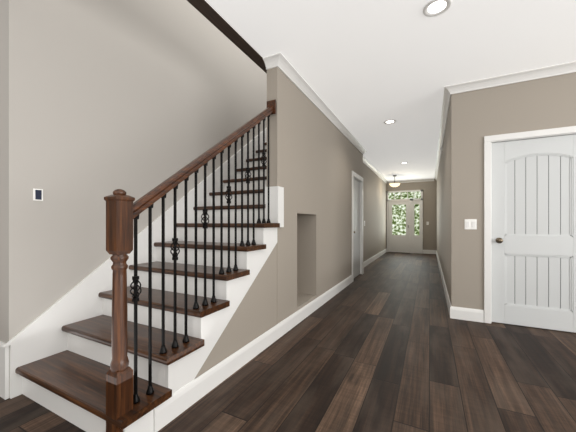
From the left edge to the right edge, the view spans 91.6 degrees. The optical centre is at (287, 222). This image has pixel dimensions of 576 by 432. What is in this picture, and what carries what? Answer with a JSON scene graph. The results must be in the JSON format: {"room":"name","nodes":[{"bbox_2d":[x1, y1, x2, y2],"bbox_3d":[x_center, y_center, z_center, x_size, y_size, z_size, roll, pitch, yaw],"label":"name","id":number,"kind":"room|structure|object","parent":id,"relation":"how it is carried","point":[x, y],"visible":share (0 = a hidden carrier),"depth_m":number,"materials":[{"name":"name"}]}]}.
{"room":"house hallway","nodes":[
{"label":"house hallway","id":0,"kind":"room"},
{"bbox_2d":[0,0,0,340],"bbox_3d":[-3.424,-1.670,2.693,3.460,5.600,0.120,0,0,27],"label":"wall","id":1,"kind":"structure","parent":0,"point":[0,170],"depth_m":1.86,"materials":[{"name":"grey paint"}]},
{"bbox_2d":[0,341,8,399],"bbox_3d":[-3.401,0.958,2.604,3.580,0.345,0.018,0,0,27],"label":"baseboard return","id":2,"kind":"object","parent":1,"relation":"attached to","point":[4,372],"visible":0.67,"depth_m":1.80,"materials":[{"name":"white wood"}]},
{"bbox_2d":[1,0,266,397],"bbox_3d":[0.586,-1.670,6.661,0.120,5.600,10.820,0,0,27],"label":"wall","id":3,"kind":"structure","parent":0,"point":[135,99],"depth_m":2.25,"materials":[{"name":"grey paint"}]},
{"bbox_2d":[33,188,42,200],"bbox_3d":[-1.727,-0.195,1.937,0.009,0.082,0.055,0,0,27],"label":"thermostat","id":4,"kind":"object","parent":3,"relation":"attached to","point":[37,194],"visible":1,"depth_m":1.93,"materials":[{"name":"white plastic"}]},
{"bbox_2d":[0,252,575,431],"bbox_3d":[1.272,1.180,3.626,11.000,0.100,15.620,0,0,27],"label":"floor","id":5,"kind":"structure","parent":0,"point":[385,342],"depth_m":2.06,"materials":[{"name":"brown wood"}]},
{"bbox_2d":[2,99,283,431],"bbox_3d":[-0.058,-0.487,4.010,1.119,3.234,5.574,0,0,27],"label":"staircase","id":6,"kind":"structure","parent":5,"relation":"on","point":[125,336],"depth_m":1.93,"materials":[{"name":"brown wood"}]},
{"bbox_2d":[195,67,385,377],"bbox_3d":[1.491,-0.240,6.322,0.380,2.740,10.370,0,0,27],"label":"wall","id":7,"kind":"structure","parent":0,"point":[315,157],"depth_m":3.45,"materials":[{"name":"beige paint"}]},
{"bbox_2d":[153,248,386,431],"bbox_3d":[1.567,1.060,6.222,0.186,0.140,10.480,0,0,27],"label":"baseboard","id":8,"kind":"structure","parent":7,"relation":"attached to","point":[180,401],"depth_m":2.08,"materials":[{"name":"white wood"}]},
{"bbox_2d":[263,52,387,183],"bbox_3d":[1.887,-1.569,6.790,0.246,0.082,9.176,0,0,27],"label":"crown molding","id":9,"kind":"structure","parent":7,"relation":"attached to","point":[280,61],"depth_m":3.43,"materials":[{"name":"white wood"}]},
{"bbox_2d":[354,179,359,277],"bbox_3d":[1.419,0.107,5.803,0.100,2.030,0.798,0,0,27],"label":"door","id":10,"kind":"structure","parent":7,"relation":"in","point":[356,228],"depth_m":5.87,"materials":[{"name":"grey wood"}]},
{"bbox_2d":[352,171,362,281],"bbox_3d":[1.391,0.065,5.817,0.140,2.130,0.980,0,0,27],"label":"trim","id":11,"kind":"structure","parent":7,"relation":"attached to","point":[356,176],"depth_m":6.15,"materials":[{"name":"white wood"}]},
{"bbox_2d":[205,0,575,180],"bbox_3d":[1.272,-1.744,3.626,11.000,0.268,15.620,0,0,27],"label":"ceiling","id":12,"kind":"structure","parent":0,"point":[365,69],"depth_m":2.61,"materials":[{"name":"white paint"}]},
{"bbox_2d":[187,0,266,73],"bbox_3d":[-0.959,-1.742,2.395,0.968,0.272,1.990,0,0,27],"label":"ceiling beam","id":13,"kind":"structure","parent":12,"relation":"attached to","point":[205,9],"depth_m":2.34,"materials":[{"name":"brown wood"}]},
{"bbox_2d":[384,119,395,123],"bbox_3d":[1.619,-1.605,4.448,0.190,0.010,0.190,0,0,27],"label":"recessed light","id":14,"kind":"object","parent":12,"relation":"in","point":[391,121],"visible":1,"depth_m":4.43,"materials":[{"name":"white plastic"}]},
{"bbox_2d":[389,175,399,187],"bbox_3d":[3.617,-1.399,9.489,0.364,0.419,0.364,0,0,27],"label":"pendant light","id":15,"kind":"object","parent":12,"relation":"hanging from","point":[395,184],"visible":1,"depth_m":9.40,"materials":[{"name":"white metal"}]},
{"bbox_2d":[423,0,451,16],"bbox_3d":[1.109,-1.605,2.084,0.190,0.010,0.190,0,0,27],"label":"recessed light","id":16,"kind":"object","parent":12,"relation":"in","point":[432,8],"visible":1,"depth_m":2.09,"materials":[{"name":"white plastic"}]},
{"bbox_2d":[386,179,436,252],"bbox_3d":[4.388,-0.240,10.735,2.554,2.740,0.120,0,0,27],"label":"wall","id":17,"kind":"structure","parent":0,"point":[429,188],"depth_m":10.29,"materials":[{"name":"beige paint"}]},
{"bbox_2d":[387,190,422,253],"bbox_3d":[4.405,-0.050,10.611,1.260,2.360,0.084,0,0,27],"label":"door unit","id":18,"kind":"structure","parent":17,"relation":"in","point":[404,221],"depth_m":10.61,"materials":[{"name":"white wood"}]},
{"bbox_2d":[388,179,433,182],"bbox_3d":[4.603,-1.569,10.516,1.574,0.082,0.076,0,0,27],"label":"crown molding","id":19,"kind":"structure","parent":17,"relation":"attached to","point":[418,180],"depth_m":10.48,"materials":[{"name":"white wood"}]},
{"bbox_2d":[423,250,435,253],"bbox_3d":[5.189,1.060,10.254,0.452,0.140,0.016,0,0,27],"label":"baseboard","id":20,"kind":"structure","parent":17,"relation":"attached to","point":[429,251],"depth_m":10.25,"materials":[{"name":"white wood"}]},
{"bbox_2d":[437,100,450,302],"bbox_3d":[3.750,-0.240,6.772,0.120,2.740,7.530,0,0,27],"label":"wall","id":21,"kind":"structure","parent":0,"point":[444,213],"depth_m":4.57,"materials":[{"name":"beige paint"}]},
{"bbox_2d":[434,85,452,180],"bbox_3d":[3.618,-1.569,6.728,0.076,0.082,7.726,0,0,27],"label":"crown molding","id":22,"kind":"structure","parent":21,"relation":"attached to","point":[448,90],"depth_m":4.27,"materials":[{"name":"white wood"}]},
{"bbox_2d":[436,250,452,318],"bbox_3d":[3.659,1.060,6.742,0.016,0.140,7.666,0,0,27],"label":"baseboard","id":23,"kind":"structure","parent":21,"relation":"attached to","point":[450,308],"depth_m":4.16,"materials":[{"name":"white wood"}]},
{"bbox_2d":[451,72,575,309],"bbox_3d":[4.099,-0.240,2.310,4.766,2.740,0.120,0,0,27],"label":"wall","id":24,"kind":"structure","parent":0,"point":[477,116],"depth_m":3.21,"materials":[{"name":"beige paint"}]},
{"bbox_2d":[453,306,483,322],"bbox_3d":[2.088,1.060,3.249,0.302,0.140,0.016,0,0,27],"label":"baseboard","id":25,"kind":"structure","parent":24,"relation":"attached to","point":[468,314],"depth_m":3.24,"materials":[{"name":"white wood"}]},
{"bbox_2d":[465,219,476,228],"bbox_3d":[2.113,0.015,3.240,0.118,0.118,0.009,0,0,27],"label":"light switch","id":26,"kind":"object","parent":24,"relation":"attached to","point":[470,223],"visible":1,"depth_m":3.24,"materials":[{"name":"white plastic"}]},
{"bbox_2d":[452,61,575,93],"bbox_3d":[4.061,-1.569,2.219,4.752,0.082,0.076,0,0,27],"label":"crown molding","id":27,"kind":"structure","parent":24,"relation":"attached to","point":[537,73],"depth_m":3.02,"materials":[{"name":"white wood"}]},
{"bbox_2d":[484,126,575,323],"bbox_3d":[2.678,0.074,3.018,0.954,2.112,0.142,0,0,27],"label":"door frame","id":28,"kind":"structure","parent":24,"relation":"attached to","point":[543,133],"depth_m":3.15,"materials":[{"name":"white wood"}]},
{"bbox_2d":[492,134,575,332],"bbox_3d":[2.658,0.107,2.978,0.804,2.026,0.106,0,0,27],"label":"door","id":29,"kind":"structure","parent":24,"relation":"in","point":[533,232],"depth_m":3.01,"materials":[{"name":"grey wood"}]}
]}

